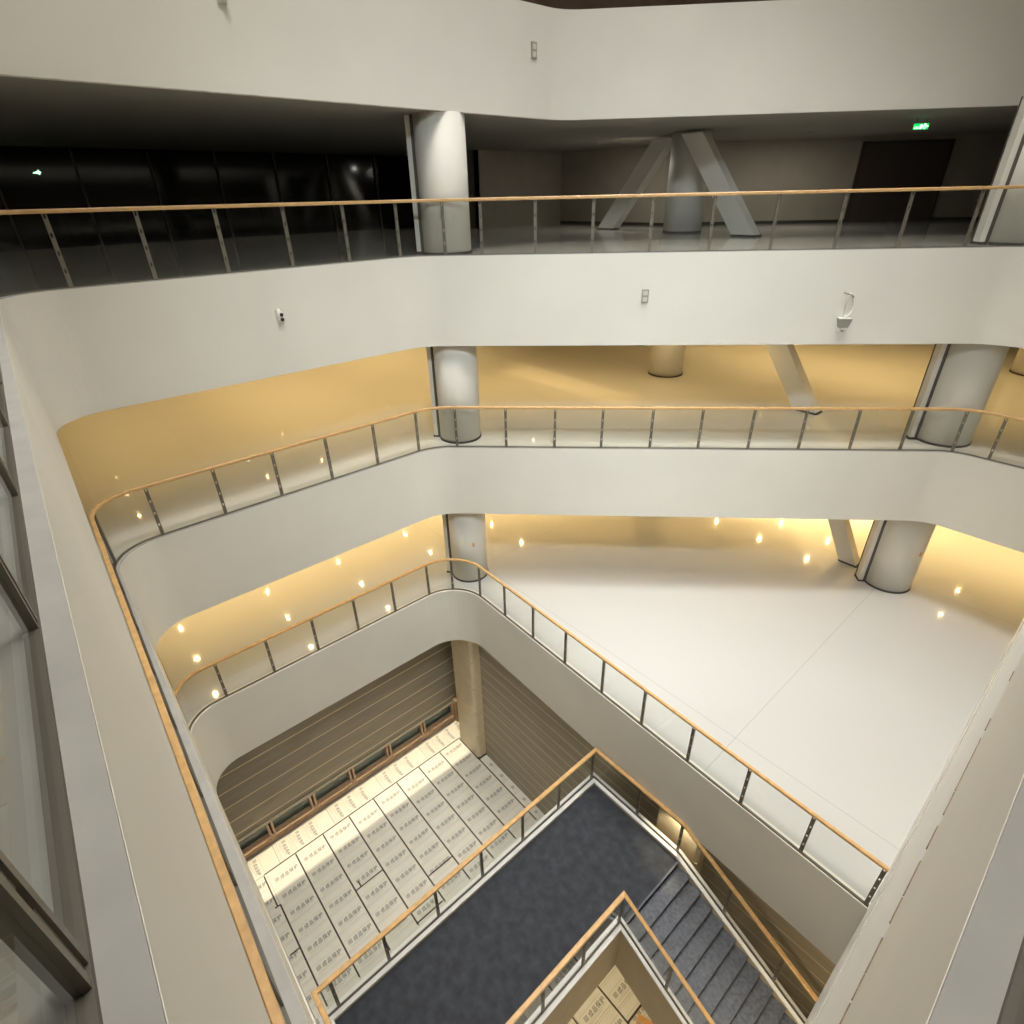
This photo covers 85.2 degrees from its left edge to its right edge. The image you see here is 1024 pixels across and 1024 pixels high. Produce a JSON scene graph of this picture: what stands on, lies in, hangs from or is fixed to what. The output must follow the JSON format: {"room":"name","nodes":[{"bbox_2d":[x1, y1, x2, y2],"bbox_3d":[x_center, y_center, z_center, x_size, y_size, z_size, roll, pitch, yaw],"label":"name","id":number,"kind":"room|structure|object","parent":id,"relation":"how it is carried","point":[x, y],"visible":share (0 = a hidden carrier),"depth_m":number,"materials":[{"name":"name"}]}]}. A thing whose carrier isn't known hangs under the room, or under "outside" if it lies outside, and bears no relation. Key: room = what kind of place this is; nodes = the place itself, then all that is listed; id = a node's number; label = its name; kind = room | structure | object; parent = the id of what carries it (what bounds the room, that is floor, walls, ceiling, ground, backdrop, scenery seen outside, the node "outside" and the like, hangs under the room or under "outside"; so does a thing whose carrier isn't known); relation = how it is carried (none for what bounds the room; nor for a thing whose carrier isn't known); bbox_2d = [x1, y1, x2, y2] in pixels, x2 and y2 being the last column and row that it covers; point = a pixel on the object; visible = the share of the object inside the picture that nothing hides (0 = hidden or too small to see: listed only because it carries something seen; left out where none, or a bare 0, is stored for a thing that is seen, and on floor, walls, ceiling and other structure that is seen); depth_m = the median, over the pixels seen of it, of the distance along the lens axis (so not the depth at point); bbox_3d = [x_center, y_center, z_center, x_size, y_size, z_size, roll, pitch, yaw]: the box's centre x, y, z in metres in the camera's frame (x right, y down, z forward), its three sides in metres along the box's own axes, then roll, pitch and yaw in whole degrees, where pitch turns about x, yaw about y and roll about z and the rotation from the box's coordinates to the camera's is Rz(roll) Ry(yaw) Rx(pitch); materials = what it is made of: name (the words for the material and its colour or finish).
{"room":"building atrium","nodes":[
{"label":"building atrium","id":0,"kind":"room"},
{"bbox_2d":[217,641,456,839],"bbox_3d":[-6.193,6.834,17.722,18.000,5.000,0.250,-24,37,-34],"label":"wall","id":1,"kind":"structure","parent":0,"point":[266,780],"depth_m":18.22,"materials":[{"name":"brown wood"}]},
{"bbox_2d":[239,824,271,856],"bbox_3d":[-8.262,10.341,17.380,1.400,0.670,0.220,-24,37,-34],"label":"window","id":2,"kind":"structure","parent":1,"relation":"in","point":[264,834],"depth_m":17.61,"materials":[{"name":"brown glass"}]},
{"bbox_2d":[270,796,313,834],"bbox_3d":[-7.181,9.855,18.188,1.350,0.670,0.220,-24,37,-34],"label":"window","id":3,"kind":"structure","parent":1,"relation":"in","point":[305,807],"depth_m":18.29,"materials":[{"name":"brown glass"}]},
{"bbox_2d":[312,771,352,806],"bbox_3d":[-6.114,9.377,18.985,1.360,0.670,0.220,-24,37,-34],"label":"window","id":4,"kind":"structure","parent":1,"relation":"in","point":[343,782],"depth_m":19.09,"materials":[{"name":"brown glass"}]},
{"bbox_2d":[237,698,456,842],"bbox_3d":[-6.034,9.044,18.838,18.000,0.050,0.080,-24,37,-34],"label":"trim","id":5,"kind":"structure","parent":1,"relation":"attached to","point":[452,701],"depth_m":18.94,"materials":[{"name":"brown wood"}]},
{"bbox_2d":[351,746,389,780],"bbox_3d":[-5.028,8.889,19.796,1.400,0.670,0.220,-24,37,-34],"label":"window","id":6,"kind":"structure","parent":1,"relation":"in","point":[358,772],"depth_m":19.90,"materials":[{"name":"brown glass"}]},
{"bbox_2d":[388,724,423,756],"bbox_3d":[-3.924,8.393,20.621,1.410,0.670,0.220,-24,37,-34],"label":"window","id":7,"kind":"structure","parent":1,"relation":"in","point":[414,735],"depth_m":20.72,"materials":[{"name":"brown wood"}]},
{"bbox_2d":[422,703,453,733],"bbox_3d":[-2.831,7.902,21.438,1.370,0.670,0.220,-24,37,-34],"label":"window","id":8,"kind":"structure","parent":1,"relation":"in","point":[435,721],"depth_m":21.55,"materials":[{"name":"brown wood"}]},
{"bbox_2d":[453,698,458,721],"bbox_3d":[-2.179,7.772,21.863,0.120,1.150,0.220,-24,37,-34],"label":"trim","id":9,"kind":"structure","parent":1,"relation":"attached to","point":[456,717],"depth_m":21.77,"materials":[{"name":"brown wood"}]},
{"bbox_2d":[246,719,578,1021],"bbox_3d":[3.081,9.015,20.826,40.000,0.200,32.000,-24,37,-34],"label":"floor","id":10,"kind":"structure","parent":0,"point":[417,745],"depth_m":19.32,"materials":[{"name":"beige tile"}]},
{"bbox_2d":[247,846,279,880],"bbox_3d":[-8.216,11.210,17.227,1.830,0.008,0.750,-24,37,-34],"label":"sheet","id":11,"kind":"object","parent":10,"relation":"on","point":[267,859],"visible":0.38,"depth_m":17.52,"materials":[{"name":"grey"}]},
{"bbox_2d":[256,875,327,1023],"bbox_3d":[-5.524,12.674,14.542,0.941,0.012,7.340,-24,37,-34],"label":"sheet","id":12,"kind":"object","parent":10,"relation":"on","point":[297,960],"depth_m":15.58,"materials":[{"name":"grey"}]},
{"bbox_2d":[272,809,334,861],"bbox_3d":[-6.822,10.583,18.269,1.830,0.008,0.750,-24,37,-34],"label":"sheet","id":13,"kind":"object","parent":10,"relation":"on","point":[311,829],"visible":1,"depth_m":18.25,"materials":[{"name":"grey paper"}]},
{"bbox_2d":[267,854,360,1007],"bbox_3d":[-4.826,12.361,15.063,0.941,0.012,7.340,-24,37,-34],"label":"sheet","id":14,"kind":"object","parent":10,"relation":"on","point":[322,948],"depth_m":15.94,"materials":[{"name":"grey"}]},
{"bbox_2d":[264,738,458,874],"bbox_3d":[-4.843,9.946,19.295,7.460,0.003,0.040,-24,37,-34],"label":"tape strip","id":15,"kind":"object","parent":14,"relation":"on","point":[458,738],"visible":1,"depth_m":18.95,"materials":[{"name":"brown"}]},
{"bbox_2d":[296,834,390,978],"bbox_3d":[-4.129,12.048,15.584,0.941,0.012,7.340,-24,37,-34],"label":"sheet","id":16,"kind":"object","parent":10,"relation":"on","point":[348,915],"depth_m":16.46,"materials":[{"name":"grey"}]},
{"bbox_2d":[245,716,454,859],"bbox_3d":[-6.124,9.736,19.375,18.000,0.360,0.250,-24,37,-34],"label":"trim","id":17,"kind":"structure","parent":10,"relation":"on","point":[274,837],"depth_m":19.42,"materials":[{"name":"brown wood"}]},
{"bbox_2d":[326,776,383,823],"bbox_3d":[-5.427,9.957,19.311,1.830,0.008,0.750,-24,37,-34],"label":"sheet","id":18,"kind":"object","parent":10,"relation":"on","point":[370,788],"visible":1,"depth_m":19.29,"materials":[{"name":"grey paper"}]},
{"bbox_2d":[324,816,419,951],"bbox_3d":[-3.432,11.735,16.105,0.941,0.012,7.340,-24,37,-34],"label":"sheet","id":19,"kind":"object","parent":10,"relation":"on","point":[382,901],"depth_m":16.97,"materials":[{"name":"grey"}]},
{"bbox_2d":[350,799,445,926],"bbox_3d":[-2.748,11.428,16.616,0.977,0.012,7.340,-24,37,-34],"label":"sheet","id":20,"kind":"object","parent":10,"relation":"on","point":[400,866],"depth_m":17.51,"materials":[{"name":"grey"}]},
{"bbox_2d":[374,747,427,789],"bbox_3d":[-4.032,9.331,20.353,1.830,0.008,0.750,-24,37,-34],"label":"sheet","id":21,"kind":"object","parent":10,"relation":"on","point":[395,771],"visible":1,"depth_m":20.34,"materials":[{"name":"grey paper"}]},
{"bbox_2d":[374,783,470,902],"bbox_3d":[-2.037,11.108,17.147,0.941,0.012,7.340,-24,37,-34],"label":"sheet","id":22,"kind":"object","parent":10,"relation":"on","point":[426,847],"depth_m":18.02,"materials":[{"name":"grey"}]},
{"bbox_2d":[418,720,459,758],"bbox_3d":[-2.638,8.705,21.395,1.830,0.008,0.750,-24,37,-34],"label":"sheet","id":23,"kind":"object","parent":10,"relation":"on","point":[446,736],"visible":0.84,"depth_m":21.33,"materials":[{"name":"grey paper"}]},
{"bbox_2d":[397,767,493,880],"bbox_3d":[-1.340,10.795,17.668,0.941,0.012,7.340,-24,37,-34],"label":"sheet","id":24,"kind":"object","parent":10,"relation":"on","point":[460,841],"depth_m":18.58,"materials":[{"name":"grey paper"}]},
{"bbox_2d":[419,752,516,858],"bbox_3d":[-0.643,10.482,18.189,0.941,0.012,7.340,-24,37,-34],"label":"sheet","id":25,"kind":"object","parent":10,"relation":"on","point":[483,823],"depth_m":19.07,"materials":[{"name":"grey paper"}]},
{"bbox_2d":[451,640,485,759],"bbox_3d":[-1.272,6.149,19.753,1.060,6.020,1.160,-24,37,-34],"label":"square pillar","id":26,"kind":"structure","parent":10,"relation":"on","point":[465,654],"depth_m":19.37,"materials":[{"name":"beige stone"}]},
{"bbox_2d":[441,739,537,839],"bbox_3d":[0.055,10.169,18.710,0.941,0.011,7.340,-24,37,-34],"label":"sheet","id":27,"kind":"object","parent":10,"relation":"on","point":[482,781],"depth_m":19.60,"materials":[{"name":"grey paper"}]},
{"bbox_2d":[480,755,544,820],"bbox_3d":[0.927,10.192,18.637,0.309,0.008,6.080,-24,37,-34],"label":"sheet","id":28,"kind":"object","parent":10,"relation":"on","point":[486,760],"visible":0.51,"depth_m":19.60,"materials":[{"name":"grey paper"}]},
{"bbox_2d":[311,747,817,1023],"bbox_3d":[3.288,12.413,9.567,7.470,7.410,12.030,-24,37,-34],"label":"railing","id":29,"kind":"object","parent":10,"relation":"on","point":[592,887],"depth_m":11.44,"materials":[{"name":"brown wood"}]},
{"bbox_2d":[567,1016,579,1023],"bbox_3d":[2.175,13.439,12.884,0.913,0.008,5.480,-24,37,-34],"label":"sheet","id":30,"kind":"object","parent":10,"relation":"on","point":[571,1021],"visible":0.02,"depth_m":14.00,"materials":[{"name":"grey"}]},
{"bbox_2d":[574,986,628,1023],"bbox_3d":[2.876,13.123,13.407,0.921,0.012,5.480,-24,37,-34],"label":"sheet","id":31,"kind":"object","parent":10,"relation":"on","point":[596,1009],"depth_m":14.16,"materials":[{"name":"grey"}]},
{"bbox_2d":[598,965,650,1023],"bbox_3d":[3.554,12.818,13.914,0.954,0.012,5.480,-24,37,-34],"label":"sheet","id":32,"kind":"object","parent":10,"relation":"on","point":[614,985],"depth_m":14.43,"materials":[{"name":"grey"}]},
{"bbox_2d":[636,1014,652,1023],"bbox_3d":[3.290,12.789,13.847,0.420,0.123,0.320,14,33,25],"label":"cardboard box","id":33,"kind":"object","parent":32,"relation":"on","point":[641,1019],"visible":0.9,"depth_m":13.90,"materials":[{"name":"brown cardboard"}]},
{"bbox_2d":[656,808,706,873],"bbox_3d":[4.245,9.185,14.194,1.060,6.020,1.160,-24,37,-34],"label":"square pillar","id":34,"kind":"structure","parent":10,"relation":"on","point":[666,824],"depth_m":12.80,"materials":[{"name":"beige stone"}]},
{"bbox_2d":[466,150,480,228],"bbox_3d":[-2.544,-13.054,22.681,0.150,2.620,3.800,-24,37,-34],"label":"wall","id":35,"kind":"structure","parent":0,"point":[469,153],"depth_m":21.46,"materials":[{"name":"white paint"}]},
{"bbox_2d":[0,220,993,1023],"bbox_3d":[2.734,-5.754,12.414,40.000,0.120,32.000,-24,37,-34],"label":"floor","id":36,"kind":"structure","parent":0,"point":[26,270],"depth_m":13.10,"materials":[{"name":"grey tile"}]},
{"bbox_2d":[0,146,414,251],"bbox_3d":[-12.981,-9.664,17.159,24.100,2.620,0.150,-24,37,-34],"label":"glazing","id":37,"kind":"object","parent":36,"relation":"on","point":[110,177],"visible":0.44,"depth_m":18.58,"materials":[{"name":"black"}]},
{"bbox_2d":[0,147,382,250],"bbox_3d":[-12.242,-9.920,17.579,22.060,2.620,0.080,-24,37,-34],"label":"trim","id":38,"kind":"structure","parent":37,"relation":"attached to","point":[69,148],"depth_m":18.74,"materials":[{"name":"grey metal"}]},
{"bbox_2d":[404,111,471,254],"bbox_3d":[-1.537,-7.120,12.221,1.128,2.620,1.218,-24,37,-34],"label":"round column","id":39,"kind":"structure","parent":36,"relation":"on","point":[436,140],"depth_m":11.78,"materials":[{"name":"beige paint"}]},
{"bbox_2d":[0,246,1023,1023],"bbox_3d":[2.286,-3.777,8.828,16.652,0.011,11.988,-24,37,-34],"label":"trim","id":40,"kind":"structure","parent":36,"relation":"on","point":[973,990],"depth_m":1.11,"materials":[{"name":"white paint"}]},
{"bbox_2d":[597,138,671,229],"bbox_3d":[4.049,-10.762,18.475,0.390,2.530,2.795,-24,37,-34],"label":"strut","id":41,"kind":"object","parent":36,"relation":"on","point":[657,151],"visible":0.93,"depth_m":18.16,"materials":[{"name":"beige paint"}]},
{"bbox_2d":[662,130,713,232],"bbox_3d":[5.341,-9.998,16.991,1.196,2.620,1.196,-24,37,-34],"label":"round column","id":42,"kind":"structure","parent":36,"relation":"on","point":[683,214],"depth_m":16.70,"materials":[{"name":"beige paint"}]},
{"bbox_2d":[682,132,761,236],"bbox_3d":[5.820,-9.109,15.500,0.390,2.530,2.725,-24,37,-34],"label":"strut","id":43,"kind":"object","parent":36,"relation":"on","point":[702,147],"visible":1,"depth_m":15.35,"materials":[{"name":"beige paint"}]},
{"bbox_2d":[970,96,1023,244],"bbox_3d":[10.805,-6.946,11.406,1.276,2.620,1.360,-24,37,-34],"label":"round column","id":44,"kind":"structure","parent":36,"relation":"on","point":[1001,219],"depth_m":11.50,"materials":[{"name":"beige paint"}]},
{"bbox_2d":[0,76,1017,155],"bbox_3d":[2.678,-8.117,11.068,40.000,0.080,32.000,-24,37,-34],"label":"ceiling","id":45,"kind":"structure","parent":0,"point":[33,112],"depth_m":13.57,"materials":[{"name":"beige"}]},
{"bbox_2d":[913,118,928,129],"bbox_3d":[10.421,-9.878,14.167,0.353,0.242,0.056,1,30,4],"label":"exit sign","id":46,"kind":"object","parent":45,"relation":"hanging from","point":[916,126],"visible":1,"depth_m":14.18,"materials":[{"name":"green plastic"}]},
{"bbox_2d":[473,150,561,228],"bbox_3d":[0.331,-13.148,22.727,4.600,2.620,0.150,-24,37,-34],"label":"wall","id":47,"kind":"structure","parent":0,"point":[501,173],"depth_m":22.57,"materials":[{"name":"white paint"}]},
{"bbox_2d":[57,345,1023,981],"bbox_3d":[2.825,-1.844,14.641,40.000,0.120,32.000,-24,37,-34],"label":"floor","id":48,"kind":"structure","parent":0,"point":[107,453],"depth_m":16.24,"materials":[{"name":"tile"}]},
{"bbox_2d":[426,346,481,443],"bbox_3d":[-1.445,-3.184,14.462,1.128,2.560,1.218,-24,37,-34],"label":"round column","id":49,"kind":"structure","parent":48,"relation":"on","point":[453,371],"depth_m":14.05,"materials":[{"name":"beige paint"}]},
{"bbox_2d":[648,345,685,377],"bbox_3d":[5.434,-6.063,19.232,1.196,2.560,1.196,-24,37,-34],"label":"round column","id":50,"kind":"structure","parent":48,"relation":"on","point":[666,361],"depth_m":19.20,"materials":[{"name":"beige paint"}]},
{"bbox_2d":[766,344,821,415],"bbox_3d":[7.994,-4.329,16.173,0.390,2.470,2.445,-24,37,-34],"label":"strut","id":51,"kind":"object","parent":48,"relation":"on","point":[789,368],"visible":0.61,"depth_m":16.03,"materials":[{"name":"beige paint"}]},
{"bbox_2d":[906,344,1009,447],"bbox_3d":[10.898,-3.010,13.647,1.276,2.560,1.360,-24,37,-34],"label":"round column","id":52,"kind":"structure","parent":48,"relation":"on","point":[956,375],"depth_m":13.28,"materials":[{"name":"beige paint"}]},
{"bbox_2d":[1009,348,1023,375],"bbox_3d":[17.679,-5.818,18.296,1.276,2.560,1.276,-24,37,-34],"label":"round column","id":53,"kind":"structure","parent":48,"relation":"on","point":[1017,368],"depth_m":18.78,"materials":[{"name":"beige paint"}]},
{"bbox_2d":[156,514,1023,902],"bbox_3d":[2.917,2.065,16.867,40.000,0.120,32.000,-24,37,-34],"label":"floor","id":54,"kind":"structure","parent":0,"point":[852,697],"depth_m":14.69,"materials":[{"name":"white tile"}]},
{"bbox_2d":[442,513,487,582],"bbox_3d":[-1.353,0.725,16.689,1.128,2.560,1.218,-24,37,-34],"label":"round column","id":55,"kind":"structure","parent":54,"relation":"on","point":[464,533],"depth_m":16.34,"materials":[{"name":"beige paint"}]},
{"bbox_2d":[828,519,859,567],"bbox_3d":[10.060,0.253,17.138,0.390,2.470,1.815,-24,37,-34],"label":"strut","id":56,"kind":"object","parent":54,"relation":"on","point":[841,530],"visible":0.61,"depth_m":17.10,"materials":[{"name":"beige paint"}]},
{"bbox_2d":[854,520,935,593],"bbox_3d":[10.990,0.899,15.874,1.276,2.560,1.360,-24,37,-34],"label":"round column","id":57,"kind":"structure","parent":54,"relation":"on","point":[893,552],"depth_m":15.60,"materials":[{"name":"beige paint"}]},
{"bbox_2d":[560,145,666,222],"bbox_3d":[3.911,-12.966,22.261,0.150,2.620,5.300,-24,37,-34],"label":"wall","id":58,"kind":"structure","parent":0,"point":[601,171],"depth_m":22.25,"materials":[{"name":"white paint"}]},
{"bbox_2d":[560,221,660,225],"bbox_3d":[3.875,-11.844,22.838,0.015,0.100,5.300,-24,37,-34],"label":"baseboard","id":59,"kind":"structure","parent":58,"relation":"attached to","point":[567,222],"depth_m":22.27,"materials":[{"name":"grey"}]},
{"bbox_2d":[522,0,772,9],"bbox_3d":[9.786,-17.454,14.236,20.506,9.000,0.150,1,30,4],"label":"wall","id":60,"kind":"structure","parent":0,"point":[559,4],"depth_m":16.21,"materials":[{"name":"white paint"}]},
{"bbox_2d":[479,645,835,1018],"bbox_3d":[5.133,9.712,13.233,0.230,6.020,18.550,-24,37,-34],"label":"wall","id":61,"kind":"structure","parent":0,"point":[525,738],"depth_m":16.09,"materials":[{"name":"brown wood"}]},
{"bbox_2d":[648,344,934,345],"bbox_3d":[13.451,-7.958,22.229,15.556,2.560,0.150,1,30,4],"label":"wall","id":62,"kind":"structure","parent":0,"point":[794,344],"depth_m":22.82,"materials":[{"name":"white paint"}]},
{"bbox_2d":[661,133,1008,222],"bbox_3d":[13.500,-11.891,19.978,15.839,2.620,0.150,1,30,4],"label":"wall","id":63,"kind":"structure","parent":0,"point":[830,163],"depth_m":19.92,"materials":[{"name":"white paint"}]},
{"bbox_2d":[660,219,843,225],"bbox_3d":[8.971,-10.830,20.848,6.718,0.100,0.015,1,30,4],"label":"baseboard","id":64,"kind":"structure","parent":63,"relation":"attached to","point":[835,220],"depth_m":20.75,"materials":[{"name":"grey"}]},
{"bbox_2d":[931,217,978,220],"bbox_3d":[18.386,-10.677,20.190,6.081,0.100,0.015,1,30,4],"label":"baseboard","id":65,"kind":"structure","parent":63,"relation":"attached to","point":[937,218],"depth_m":20.34,"materials":[{"name":"grey"}]},
{"bbox_2d":[836,292,854,332],"bbox_3d":[7.299,-4.359,12.159,0.299,0.843,0.154,1,30,4],"label":"security camera","id":66,"kind":"object","parent":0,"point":[843,323],"visible":1,"depth_m":12.20,"materials":[{"name":"grey plastic"}]},
{"bbox_2d":[805,618,1023,1023],"bbox_3d":[6.365,3.938,8.142,16.700,9.000,0.148,-24,37,-34],"label":"wall","id":67,"kind":"structure","parent":0,"point":[876,927],"depth_m":5.13,"materials":[{"name":"paint"}]},
{"bbox_2d":[0,247,1023,1023],"bbox_3d":[2.306,-2.929,9.311,16.632,1.940,11.968,-24,37,-34],"label":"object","id":68,"kind":"structure","parent":67,"relation":"attached to","point":[76,353],"depth_m":9.82,"materials":[{"name":"white paint"}]},
{"bbox_2d":[275,309,284,324],"bbox_3d":[-4.527,-3.805,10.869,0.148,0.300,0.142,-11,31,-16],"label":"security camera","id":69,"kind":"object","parent":68,"relation":"attached to","point":[279,314],"visible":1,"depth_m":10.83,"materials":[{"name":"white plastic"}]},
{"bbox_2d":[0,185,1023,1023],"bbox_3d":[2.267,-4.231,8.538,16.570,1.110,11.908,-24,37,-34],"label":"glass railing","id":70,"kind":"object","parent":68,"relation":"on","point":[56,946],"visible":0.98,"depth_m":1.34,"materials":[{"name":"brown wood"}]},
{"bbox_2d":[188,588,870,1023],"bbox_3d":[-0.638,6.364,11.305,7.943,1.940,12.040,-24,37,-34],"label":"trim","id":71,"kind":"structure","parent":67,"relation":"attached to","point":[821,910],"depth_m":13.40,"materials":[{"name":"white paint"}]},
{"bbox_2d":[173,558,889,906],"bbox_3d":[-0.747,5.006,10.632,7.834,1.110,11.697,-24,37,-34],"label":"glass railing","id":72,"kind":"object","parent":71,"relation":"on","point":[695,727],"visible":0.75,"depth_m":12.48,"materials":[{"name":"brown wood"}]},
{"bbox_2d":[112,445,1023,1023],"bbox_3d":[2.491,0.164,10.994,16.571,0.011,12.020,-24,37,-34],"label":"trim","id":73,"kind":"structure","parent":67,"relation":"attached to","point":[293,1007],"depth_m":5.98,"materials":[{"name":"grey stone"}]},
{"bbox_2d":[120,448,1023,1023],"bbox_3d":[2.511,1.013,11.477,16.551,1.940,12.000,-24,37,-34],"label":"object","id":74,"kind":"structure","parent":67,"relation":"attached to","point":[170,579],"depth_m":13.96,"materials":[{"name":"white paint"}]},
{"bbox_2d":[89,406,1023,1023],"bbox_3d":[2.365,-0.332,10.782,16.535,1.110,11.666,-24,37,-34],"label":"glass railing","id":75,"kind":"object","parent":74,"relation":"on","point":[275,1008],"visible":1,"depth_m":9.06,"materials":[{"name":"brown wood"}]},
{"bbox_2d":[641,289,648,302],"bbox_3d":[2.945,-4.775,12.324,0.150,0.280,0.036,1,30,4],"label":"wall plate","id":76,"kind":"object","parent":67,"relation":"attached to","point":[645,292],"visible":1,"depth_m":12.31,"materials":[{"name":"grey plastic"}]},
{"bbox_2d":[642,291,647,301],"bbox_3d":[2.944,-4.767,12.311,0.100,0.220,0.006,1,30,4],"label":"grille","id":77,"kind":"object","parent":76,"relation":"attached to","point":[644,293],"depth_m":12.32,"materials":[{"name":"paint"}]},
{"bbox_2d":[844,139,955,221],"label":"door","id":78,"kind":"structure","parent":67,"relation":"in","point":[899,163],"depth_m":19.82,"materials":[{"name":"grey"}]},
{"bbox_2d":[812,622,1023,1023],"bbox_3d":[6.263,3.977,8.078,16.450,0.062,0.130,-24,37,-34],"label":"trim","id":79,"kind":"structure","parent":67,"relation":"attached to","point":[1023,622],"depth_m":7.24,"materials":[{"name":"grey paint"}]},
{"bbox_2d":[839,671,1013,1023],"bbox_3d":[4.640,0.720,4.777,12.089,0.024,0.027,-24,37,-34],"label":"trim","id":80,"kind":"structure","parent":67,"relation":"attached to","point":[1013,671],"depth_m":2.82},
{"bbox_3d":[2.640,-9.715,10.158,40.000,0.120,32.000,-24,37,-34],"label":"floor","id":81,"kind":"structure","parent":0,"visible":0},
{"bbox_2d":[0,0,1023,120],"bbox_3d":[3.399,-7.123,7.415,19.380,1.940,11.980,-24,37,-34],"label":"parapet","id":82,"kind":"structure","parent":81,"relation":"attached to","point":[464,56],"depth_m":11.60,"materials":[{"name":"white paint"}]},
{"bbox_2d":[217,0,226,4],"bbox_3d":[-4.327,-7.725,8.245,0.163,0.330,0.156,-11,31,-16],"label":"security camera","id":83,"kind":"object","parent":82,"relation":"attached to","point":[222,2],"visible":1,"depth_m":8.30,"materials":[{"name":"white plastic"}]},
{"bbox_2d":[531,41,536,58],"bbox_3d":[0.469,-9.820,11.847,0.150,0.280,0.036,-24,37,-34],"label":"wall plate","id":84,"kind":"object","parent":82,"relation":"attached to","point":[533,44],"visible":1,"depth_m":11.83,"materials":[{"name":"grey plastic"}]},
{"bbox_2d":[533,43,535,56],"bbox_3d":[0.479,-9.815,11.837,0.100,0.220,0.006,-24,37,-34],"label":"grille","id":85,"kind":"object","parent":84,"relation":"attached to","point":[534,44],"depth_m":11.83,"materials":[{"name":"paint"}]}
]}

